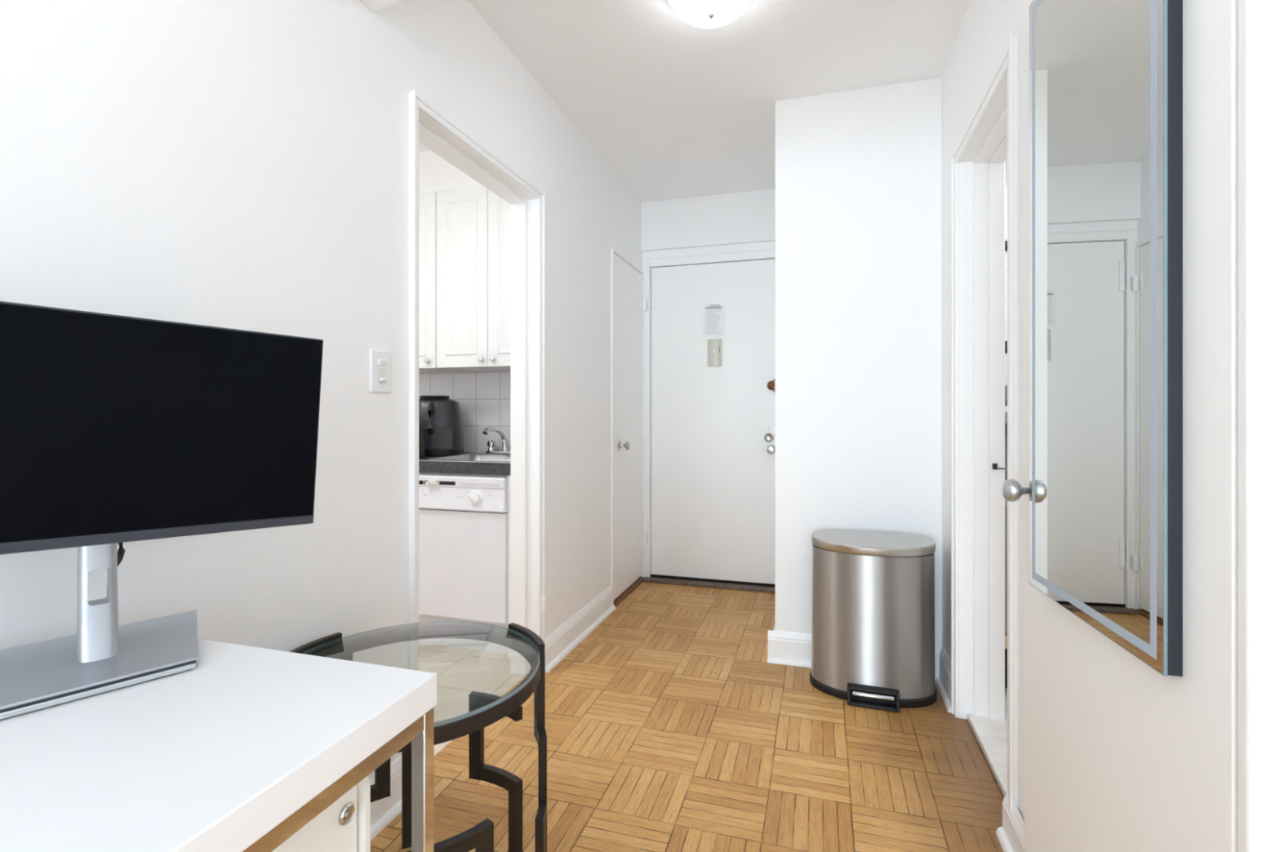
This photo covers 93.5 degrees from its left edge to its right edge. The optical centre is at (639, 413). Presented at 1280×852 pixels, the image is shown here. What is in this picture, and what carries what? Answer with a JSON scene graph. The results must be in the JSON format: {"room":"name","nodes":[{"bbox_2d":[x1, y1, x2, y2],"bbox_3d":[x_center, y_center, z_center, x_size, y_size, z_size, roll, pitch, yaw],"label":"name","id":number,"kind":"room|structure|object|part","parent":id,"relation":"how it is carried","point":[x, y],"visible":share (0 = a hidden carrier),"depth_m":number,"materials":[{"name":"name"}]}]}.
{"room":"studio apartment","nodes":[
{"label":"studio apartment","id":0,"kind":"room"},
{"bbox_2d":[0,0,642,781],"bbox_3d":[-1.274,-0.148,-0.033,0.120,2.510,8.800,0,0,17],"label":"wall","id":1,"kind":"structure","parent":0,"point":[232,164],"depth_m":1.39,"materials":[{"name":"white paint"}]},
{"bbox_2d":[369,349,391,392],"bbox_3d":[-0.698,-0.115,1.633,0.018,0.114,0.080,0,0,17],"label":"light switch","id":2,"kind":"object","parent":1,"relation":"attached to","point":[380,362],"visible":1,"depth_m":1.63,"materials":[{"name":"white paint"}]},
{"bbox_3d":[-0.694,-0.093,1.632,0.010,0.010,0.024,0,0,17],"label":"slider knob","id":3,"kind":"part","parent":2,"relation":"part of","materials":[{"name":"white paint"}]},
{"bbox_2d":[369,755,401,840],"bbox_3d":[-1.552,1.042,-1.214,0.031,0.130,6.178,0,0,17],"label":"baseboard","id":4,"kind":"structure","parent":1,"relation":"attached to","point":[384,811],"depth_m":1.64,"materials":[{"name":"white paint"}]},
{"bbox_2d":[408,89,546,675],"bbox_3d":[-0.593,0.084,2.176,0.146,2.047,0.863,0,0,17],"label":"door frame","id":5,"kind":"structure","parent":1,"relation":"attached to","point":[418,132],"depth_m":2.54,"materials":[{"name":"white paint"}]},
{"bbox_2d":[545,586,615,673],"bbox_3d":[-0.280,1.042,2.996,0.031,0.130,0.883,0,0,17],"label":"baseboard","id":6,"kind":"structure","parent":1,"relation":"attached to","point":[562,641],"depth_m":2.91,"materials":[{"name":"white paint"}]},
{"bbox_2d":[370,582,1007,851],"bbox_3d":[-0.401,1.133,-0.375,6.050,0.068,8.950,0,0,17],"label":"floor","id":7,"kind":"structure","parent":0,"point":[670,726],"depth_m":1.96,"materials":[{"name":"brown wood"}]},
{"bbox_2d":[0,639,436,851],"bbox_3d":[-0.751,0.737,0.364,0.607,0.740,1.203,0,0,17],"label":"desk","id":8,"kind":"object","parent":7,"relation":"on","point":[239,750],"visible":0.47,"depth_m":0.67,"materials":[{"name":"white paint"}]},
{"bbox_2d":[0,301,323,719],"bbox_3d":[-0.755,0.113,0.854,0.168,0.509,0.529,0,0,41],"label":"computer monitor","id":9,"kind":"object","parent":8,"relation":"on","point":[120,429],"visible":1,"depth_m":0.84,"materials":[{"name":"plastic"}]},
{"bbox_3d":[-0.765,0.361,0.831,0.153,0.008,0.215,0,0,41],"label":"plate","id":10,"kind":"part","parent":9,"relation":"part of","materials":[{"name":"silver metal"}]},
{"bbox_3d":[-0.475,0.425,0.281,0.022,0.025,1.155,0,0,17],"label":"rail","id":11,"kind":"part","parent":8,"relation":"part of","materials":[{"name":"wood"}]},
{"bbox_3d":[-0.305,0.760,0.844,0.022,0.694,0.022,0,0,17],"label":"leg","id":12,"kind":"part","parent":8,"relation":"part of","materials":[{"name":"silver metal"}]},
{"bbox_2d":[272,776,370,851],"bbox_3d":[-0.616,0.773,0.613,0.455,0.668,0.427,0,0,17],"label":"drawer unit","id":13,"kind":"object","parent":7,"relation":"on","point":[344,826],"visible":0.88,"depth_m":0.71,"materials":[{"name":"beige metal"}]},
{"bbox_2d":[289,621,546,851],"bbox_3d":[-0.497,0.818,1.286,0.573,0.579,0.575,0,0,17],"label":"side table","id":14,"kind":"object","parent":7,"relation":"on","point":[485,709],"visible":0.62,"depth_m":1.45,"materials":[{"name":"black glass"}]},
{"bbox_3d":[-0.655,0.831,1.501,0.190,0.552,0.035,0,0,-37],"label":"leg","id":15,"kind":"part","parent":14,"relation":"part of","materials":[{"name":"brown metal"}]},
{"bbox_3d":[-0.493,0.542,1.287,0.546,0.010,0.546,0,0,17],"label":"glass","id":16,"kind":"part","parent":14,"relation":"part of","materials":[{"name":"clear glass"}]},
{"bbox_3d":[-0.415,0.830,1.045,0.316,0.554,0.064,0,0,-18],"label":"leg","id":17,"kind":"part","parent":14,"relation":"part of","materials":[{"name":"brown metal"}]},
{"bbox_3d":[-0.365,0.914,1.524,0.167,0.385,0.031,0,0,28],"label":"leg","id":18,"kind":"part","parent":14,"relation":"part of","materials":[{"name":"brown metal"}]},
{"bbox_3d":[-0.225,0.829,1.365,0.022,0.557,0.096,0,0,-16],"label":"leg","id":19,"kind":"part","parent":14,"relation":"part of","materials":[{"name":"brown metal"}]},
{"bbox_2d":[418,472,507,653],"bbox_3d":[-0.814,0.694,3.061,0.598,0.826,0.632,0,0,17],"label":"dishwasher","id":20,"kind":"object","parent":7,"relation":"on","point":[463,518],"visible":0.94,"depth_m":2.78,"materials":[{"name":"white plastic"}]},
{"bbox_3d":[-0.873,1.034,2.865,0.588,0.145,0.020,0,0,17],"label":"kick plate","id":21,"kind":"part","parent":20,"relation":"part of","materials":[{"name":"white ceramic"}]},
{"bbox_3d":[-0.889,0.701,2.814,0.598,0.497,0.028,0,0,17],"label":"door panel","id":22,"kind":"part","parent":20,"relation":"part of","materials":[{"name":"white ceramic"}]},
{"bbox_3d":[-0.892,0.367,2.803,0.598,0.156,0.050,0,0,17],"label":"control panel","id":23,"kind":"part","parent":20,"relation":"part of","materials":[{"name":"white plastic"}]},
{"bbox_2d":[418,452,510,475],"bbox_3d":[-1.256,0.250,3.228,1.728,0.054,0.603,0,0,17],"label":"countertop","id":24,"kind":"structure","parent":20,"relation":"on","point":[439,467],"depth_m":2.78,"materials":[{"name":"stone"}]},
{"bbox_2d":[418,419,425,458],"bbox_3d":[-1.144,0.107,2.971,0.156,0.232,0.156,0,0,17],"label":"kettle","id":25,"kind":"object","parent":24,"relation":"on","point":[421,438],"visible":0.12,"depth_m":2.96,"materials":[{"name":"black plastic"}]},
{"bbox_2d":[418,395,463,456],"bbox_3d":[-1.119,0.062,3.266,0.304,0.322,0.371,0,0,-12],"label":"air fryer","id":26,"kind":"object","parent":24,"relation":"on","point":[440,416],"visible":0.72,"depth_m":3.17,"materials":[{"name":"black plastic"}]},
{"bbox_3d":[-1.089,0.022,3.129,0.028,0.173,0.091,0,0,-12],"label":"handle","id":27,"kind":"part","parent":26,"relation":"part of","materials":[{"name":"black plastic"}]},
{"bbox_3d":[-1.125,-0.084,3.299,0.232,0.030,0.232,0,0,-12],"label":"lid","id":28,"kind":"part","parent":26,"relation":"part of","materials":[{"name":"black plastic"}]},
{"bbox_3d":[-1.094,0.131,3.154,0.224,0.116,0.016,0,0,-12],"label":"drawer","id":29,"kind":"part","parent":26,"relation":"part of","materials":[{"name":"black plastic"}]},
{"bbox_2d":[418,453,510,463],"bbox_3d":[-0.741,0.243,3.025,0.550,0.055,0.507,0,0,17],"label":"sink","id":30,"kind":"object","parent":24,"relation":"in","point":[469,457],"visible":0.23,"depth_m":3.20,"materials":[{"name":"silver metal"}]},
{"bbox_2d":[482,426,510,453],"bbox_3d":[-0.776,0.146,3.240,0.229,0.155,0.239,0,0,17],"label":"kitchen faucet","id":31,"kind":"object","parent":24,"relation":"on","point":[491,444],"visible":0.63,"depth_m":3.31,"materials":[{"name":"silver metal"}]},
{"bbox_3d":[-0.829,0.176,3.356,0.048,0.058,0.048,0,0,17],"label":"tap handle","id":32,"kind":"part","parent":31,"relation":"part of","materials":[{"name":"silver metal"}]},
{"bbox_3d":[-0.748,0.214,3.331,0.229,0.018,0.048,0,0,17],"label":"plate","id":33,"kind":"part","parent":31,"relation":"part of","materials":[{"name":"silver metal"}]},
{"bbox_2d":[507,475,510,658],"bbox_3d":[-0.553,0.693,2.725,0.092,0.828,0.024,0,0,17],"label":"cabinet filler","id":34,"kind":"structure","parent":7,"relation":"on","point":[508,476],"depth_m":2.72,"materials":[{"name":"white wood"}]},
{"bbox_2d":[613,577,644,607],"bbox_3d":[-0.072,1.097,3.724,0.037,0.020,0.588,0,0,17],"label":"threshold","id":35,"kind":"object","parent":7,"relation":"on","point":[624,594],"visible":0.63,"depth_m":3.69,"materials":[{"name":"brown wood"}]},
{"bbox_2d":[643,577,774,593],"bbox_3d":[0.472,1.097,3.857,0.927,0.020,0.067,0,0,17],"label":"threshold","id":36,"kind":"object","parent":7,"relation":"on","point":[651,580],"visible":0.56,"depth_m":3.85,"materials":[{"name":"wood"}]},
{"bbox_2d":[650,574,774,586],"bbox_3d":[0.483,1.090,3.913,0.848,0.034,0.047,0,0,17],"label":"threshold","id":37,"kind":"object","parent":7,"relation":"on","point":[651,575],"visible":0.36,"depth_m":3.89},
{"bbox_2d":[809,529,937,712],"bbox_3d":[0.919,0.799,2.388,0.476,0.616,0.294,0,0,19],"label":"trash bin","id":38,"kind":"object","parent":7,"relation":"on","point":[873,593],"visible":1,"depth_m":2.29,"materials":[{"name":"silver metal"}]},
{"bbox_3d":[0.880,1.060,2.273,0.152,0.020,0.030,0,0,19],"label":"pedal plate","id":39,"kind":"part","parent":38,"relation":"part of","materials":[{"name":"silver metal"}]},
{"bbox_3d":[0.878,1.068,2.267,0.184,0.070,0.038,0,0,19],"label":"pedal frame","id":40,"kind":"part","parent":38,"relation":"part of","materials":[{"name":"black plastic"}]},
{"bbox_3d":[0.925,0.514,2.404,0.466,0.048,0.257,0,0,19],"label":"lid","id":41,"kind":"part","parent":38,"relation":"part of","materials":[{"name":"silver metal"}]},
{"bbox_2d":[967,714,1007,797],"bbox_3d":[1.154,1.096,1.855,0.129,0.022,0.640,0,0,17],"label":"threshold","id":42,"kind":"object","parent":7,"relation":"on","point":[991,735],"visible":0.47,"depth_m":1.99,"materials":[{"name":"grey stone"}]},
{"bbox_2d":[1004,498,1007,648],"bbox_3d":[1.787,0.729,2.454,0.720,0.740,0.468,0,0,17],"label":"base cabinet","id":43,"kind":"object","parent":7,"relation":"on","point":[1006,500],"visible":0.02,"depth_m":2.32,"materials":[{"name":"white wood"}]},
{"bbox_3d":[1.787,0.883,2.455,0.720,0.052,0.465,0,0,17],"label":"rail","id":44,"kind":"part","parent":43,"relation":"part of","materials":[{"name":"wood"}]},
{"bbox_2d":[1004,648,1007,688],"bbox_3d":[1.576,1.015,2.449,0.246,0.168,0.206,0,0,17],"label":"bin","id":45,"kind":"object","parent":7,"relation":"on","point":[1006,650],"visible":0.02,"depth_m":2.40,"materials":[{"name":"black plastic"}]},
{"bbox_2d":[418,0,968,202],"bbox_3d":[-0.410,-1.453,-0.320,6.100,0.100,9.050,0,0,17],"label":"ceiling","id":46,"kind":"structure","parent":0,"point":[676,108],"depth_m":2.42,"materials":[{"name":"white paint"}]},
{"bbox_2d":[360,0,404,12],"bbox_3d":[0.009,-1.238,1.192,1.628,0.329,0.387,0,0,17],"label":"beam","id":47,"kind":"structure","parent":46,"relation":"attached to","point":[375,6],"depth_m":1.57,"materials":[{"name":"white paint"}]},
{"bbox_2d":[418,150,481,193],"bbox_3d":[-1.304,-1.292,3.409,1.930,0.223,0.288,0,0,17],"label":"soffit","id":48,"kind":"structure","parent":46,"relation":"attached to","point":[436,174],"depth_m":3.19,"materials":[{"name":"white paint"}]},
{"bbox_2d":[640,188,774,251],"bbox_3d":[0.472,-1.243,3.895,0.949,0.320,0.090,0,0,17],"label":"wall","id":49,"kind":"structure","parent":46,"relation":"attached to","point":[747,216],"depth_m":3.86,"materials":[{"name":"white paint"}]},
{"bbox_2d":[666,0,751,27],"bbox_3d":[0.233,-1.347,1.962,0.304,0.112,0.304,0,0,17],"label":"ceiling lamp","id":50,"kind":"object","parent":46,"relation":"attached to","point":[698,13],"visible":1,"depth_m":1.96,"materials":[{"name":"white glass"}]},
{"bbox_3d":[0.233,-1.391,1.962,0.304,0.024,0.304,0,0,17],"label":"plate","id":51,"kind":"part","parent":50,"relation":"part of","materials":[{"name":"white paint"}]},
{"bbox_2d":[774,76,942,648],"bbox_3d":[1.110,-0.148,3.193,0.679,2.510,1.245,0,0,17],"label":"wall partition","id":52,"kind":"structure","parent":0,"point":[858,172],"depth_m":2.59,"materials":[{"name":"white paint"}]},
{"bbox_2d":[767,630,942,682],"bbox_3d":[0.910,1.040,2.587,0.710,0.135,0.031,0,0,17],"label":"baseboard","id":53,"kind":"structure","parent":52,"relation":"attached to","point":[785,648],"depth_m":2.66,"materials":[{"name":"white paint"}]},
{"bbox_2d":[942,0,1023,820],"bbox_3d":[2.227,-0.148,1.876,2.222,2.510,3.120,0,0,17],"label":"wall","id":54,"kind":"structure","parent":0,"point":[981,42],"depth_m":2.18,"materials":[{"name":"white paint"}]},
{"bbox_2d":[935,647,951,712],"bbox_3d":[1.194,1.032,2.350,0.031,0.150,0.257,0,0,17],"label":"baseboard","id":55,"kind":"structure","parent":54,"relation":"attached to","point":[943,683],"depth_m":2.35,"materials":[{"name":"white paint"}]},
{"bbox_2d":[951,34,1018,811],"bbox_3d":[1.123,0.071,1.854,0.163,2.072,0.729,0,0,17],"label":"door frame","id":56,"kind":"structure","parent":54,"relation":"attached to","point":[1002,144],"depth_m":2.14,"materials":[{"name":"white paint"}]},
{"bbox_3d":[1.270,0.186,2.130,0.038,0.021,0.009,0,0,17],"label":"strike plate","id":57,"kind":"part","parent":56,"relation":"part of","materials":[{"name":"black plastic"}]},
{"bbox_2d":[1004,341,1007,353],"bbox_3d":[1.812,-0.331,2.979,0.024,0.065,0.048,0,0,17],"label":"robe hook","id":58,"kind":"object","parent":54,"relation":"attached to","point":[1006,342],"visible":0.47,"depth_m":2.97,"materials":[{"name":"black metal"}]},
{"bbox_2d":[995,792,1023,851],"bbox_3d":[0.926,1.050,1.493,0.031,0.115,0.185,0,0,17],"label":"baseboard","id":59,"kind":"structure","parent":54,"relation":"attached to","point":[1010,836],"depth_m":1.51,"materials":[{"name":"white paint"}]},
{"bbox_2d":[1001,0,1237,851],"bbox_3d":[0.777,0.064,1.046,0.098,2.063,0.652,0,0,13],"label":"door","id":60,"kind":"structure","parent":54,"relation":"in","point":[1121,754],"depth_m":0.81,"materials":[{"name":"white paint"}]},
{"bbox_3d":[0.820,0.166,1.300,0.064,0.050,0.050,0,0,13],"label":"knob","id":61,"kind":"part","parent":60,"relation":"part of","materials":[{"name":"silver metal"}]},
{"bbox_2d":[1029,0,1182,676],"bbox_3d":[0.779,-0.251,1.043,0.023,1.218,0.461,0,0,13],"label":"wall mirror","id":62,"kind":"object","parent":60,"relation":"attached to","point":[1106,76],"visible":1,"depth_m":0.96,"materials":[{"name":"silver glass"}]},
{"bbox_2d":[1237,0,1279,851],"bbox_3d":[0.734,0.047,0.702,0.050,2.120,0.032,0,0,17],"label":"door frame","id":63,"kind":"structure","parent":54,"relation":"attached to","point":[1258,20],"depth_m":0.69,"materials":[{"name":"white paint"}]},
{"bbox_2d":[1004,158,1007,423],"bbox_3d":[2.444,-0.148,2.865,1.780,2.510,0.100,0,0,17],"label":"wall","id":64,"kind":"structure","parent":0,"point":[1006,161],"depth_m":3.00,"materials":[{"name":"paint"}]},
{"bbox_2d":[1004,240,1007,250],"bbox_3d":[1.822,-0.837,2.970,0.080,0.048,0.060,0,0,17],"label":"bracket","id":65,"kind":"object","parent":64,"relation":"attached to","point":[1006,242],"visible":0.12,"depth_m":2.99,"materials":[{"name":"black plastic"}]},
{"bbox_3d":[1.926,0.012,2.897,0.450,0.100,0.140,0,0,17],"label":"towel shelf","id":66,"kind":"object","parent":64,"relation":"attached to","visible":0},
{"bbox_2d":[1004,423,1007,480],"bbox_3d":[1.862,0.272,2.946,0.280,0.450,0.046,0,0,17],"label":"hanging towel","id":67,"kind":"object","parent":66,"relation":"hanging from","point":[1006,424],"visible":0.03,"depth_m":2.95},
{"bbox_2d":[1004,385,1007,405],"bbox_3d":[1.865,-0.088,2.915,0.224,0.100,0.100,0,0,17],"label":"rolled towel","id":68,"kind":"object","parent":66,"relation":"on","point":[1006,386],"visible":0.03,"depth_m":2.90,"materials":[{"name":"silver metal"}]},
{"bbox_3d":[-1.293,-0.148,3.619,2.030,2.510,0.100,0,0,17],"label":"wall","id":69,"kind":"structure","parent":0,"visible":0},
{"bbox_2d":[418,191,465,373],"bbox_3d":[-1.254,-0.711,3.372,0.448,0.936,0.330,0,0,17],"label":"upper cabinet","id":70,"kind":"object","parent":69,"relation":"attached to","point":[427,201],"visible":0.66,"depth_m":3.19,"materials":[{"name":"white wood"}]},
{"bbox_3d":[-1.123,-0.281,3.176,0.029,0.029,0.030,0,0,17],"label":"knob","id":71,"kind":"part","parent":70,"relation":"part of","materials":[{"name":"silver metal"}]},
{"bbox_3d":[-1.291,-0.710,3.248,0.445,0.934,0.029,0,0,17],"label":"cabinet door","id":72,"kind":"part","parent":70,"relation":"part of","materials":[{"name":"white wood"}]},
{"bbox_2d":[418,370,510,453],"bbox_3d":[-1.261,-0.009,3.552,1.930,0.466,0.010,0,0,17],"label":"backsplash","id":73,"kind":"structure","parent":69,"relation":"attached to","point":[483,397],"depth_m":3.45,"materials":[{"name":"tile"}]},
{"bbox_2d":[436,185,511,371],"bbox_3d":[-0.744,-0.711,3.218,0.614,0.936,0.330,0,0,17],"label":"upper cabinet","id":74,"kind":"object","parent":69,"relation":"attached to","point":[473,223],"visible":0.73,"depth_m":3.11,"materials":[{"name":"white wood"}]},
{"bbox_3d":[-0.928,-0.710,3.138,0.304,0.934,0.029,0,0,17],"label":"door","id":75,"kind":"part","parent":74,"relation":"part of","materials":[{"name":"white wood"}]},
{"bbox_3d":[-0.818,-0.281,3.084,0.029,0.029,0.030,0,0,17],"label":"knob","id":76,"kind":"part","parent":74,"relation":"part of","materials":[{"name":"silver metal"}]},
{"bbox_3d":[-0.752,-0.281,3.064,0.029,0.029,0.030,0,0,17],"label":"knob","id":77,"kind":"part","parent":74,"relation":"part of","materials":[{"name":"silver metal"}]},
{"bbox_3d":[-0.634,-0.710,3.050,0.304,0.934,0.029,0,0,17],"label":"door","id":78,"kind":"part","parent":74,"relation":"part of","materials":[{"name":"white wood"}]},
{"bbox_3d":[0.498,-0.148,3.981,0.949,2.510,0.090,0,0,17],"label":"wall","id":79,"kind":"structure","parent":0,"visible":0},
{"bbox_2d":[613,253,642,599],"bbox_3d":[-0.061,0.074,3.721,0.100,2.006,0.584,0,0,17],"label":"door","id":80,"kind":"structure","parent":79,"relation":"in","point":[628,298],"depth_m":3.71,"materials":[{"name":"white paint"}]},
{"bbox_3d":[-0.091,0.188,3.556,0.063,0.060,0.060,0,0,17],"label":"knob","id":81,"kind":"part","parent":80,"relation":"part of","materials":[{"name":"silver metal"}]},
{"bbox_2d":[610,240,774,604],"bbox_3d":[0.386,0.012,3.612,0.949,2.190,0.681,0,0,17],"label":"door frame","id":82,"kind":"structure","parent":79,"relation":"attached to","point":[764,250],"depth_m":3.97,"materials":[{"name":"white paint"}]},
{"bbox_2d":[642,258,774,584],"bbox_3d":[0.450,0.049,3.890,0.890,2.045,0.108,0,0,17],"label":"door","id":83,"kind":"structure","parent":79,"relation":"in","point":[713,428],"depth_m":3.89,"materials":[{"name":"white paint"}]},
{"bbox_2d":[702,303,724,337],"bbox_3d":[0.478,-0.604,3.889,0.144,0.208,0.002,0,0,17],"label":"paper notice","id":84,"kind":"object","parent":83,"relation":"attached to","point":[713,315],"visible":1,"depth_m":3.89,"materials":[{"name":"white paper"}]},
{"bbox_2d":[705,305,721,309],"bbox_3d":[0.476,-0.692,3.889,0.108,0.021,0.001,0,0,17],"label":"print","id":85,"kind":"object","parent":84,"relation":"on","point":[707,307],"depth_m":3.89},
{"bbox_2d":[706,309,721,333],"bbox_3d":[0.475,-0.595,3.889,0.100,0.155,0.001,0,0,17],"label":"print","id":86,"kind":"object","parent":84,"relation":"attached to","point":[713,317],"depth_m":3.89},
{"bbox_2d":[707,338,721,366],"bbox_3d":[0.479,-0.394,3.873,0.092,0.176,0.030,0,0,17],"label":"door chime","id":87,"kind":"object","parent":83,"relation":"attached to","point":[714,345],"visible":1,"depth_m":3.86,"materials":[{"name":"beige plastic"}]},
{"bbox_3d":[0.818,0.223,3.755,0.054,0.054,0.062,0,0,17],"label":"knob","id":88,"kind":"part","parent":83,"relation":"part of","materials":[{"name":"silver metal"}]}
]}

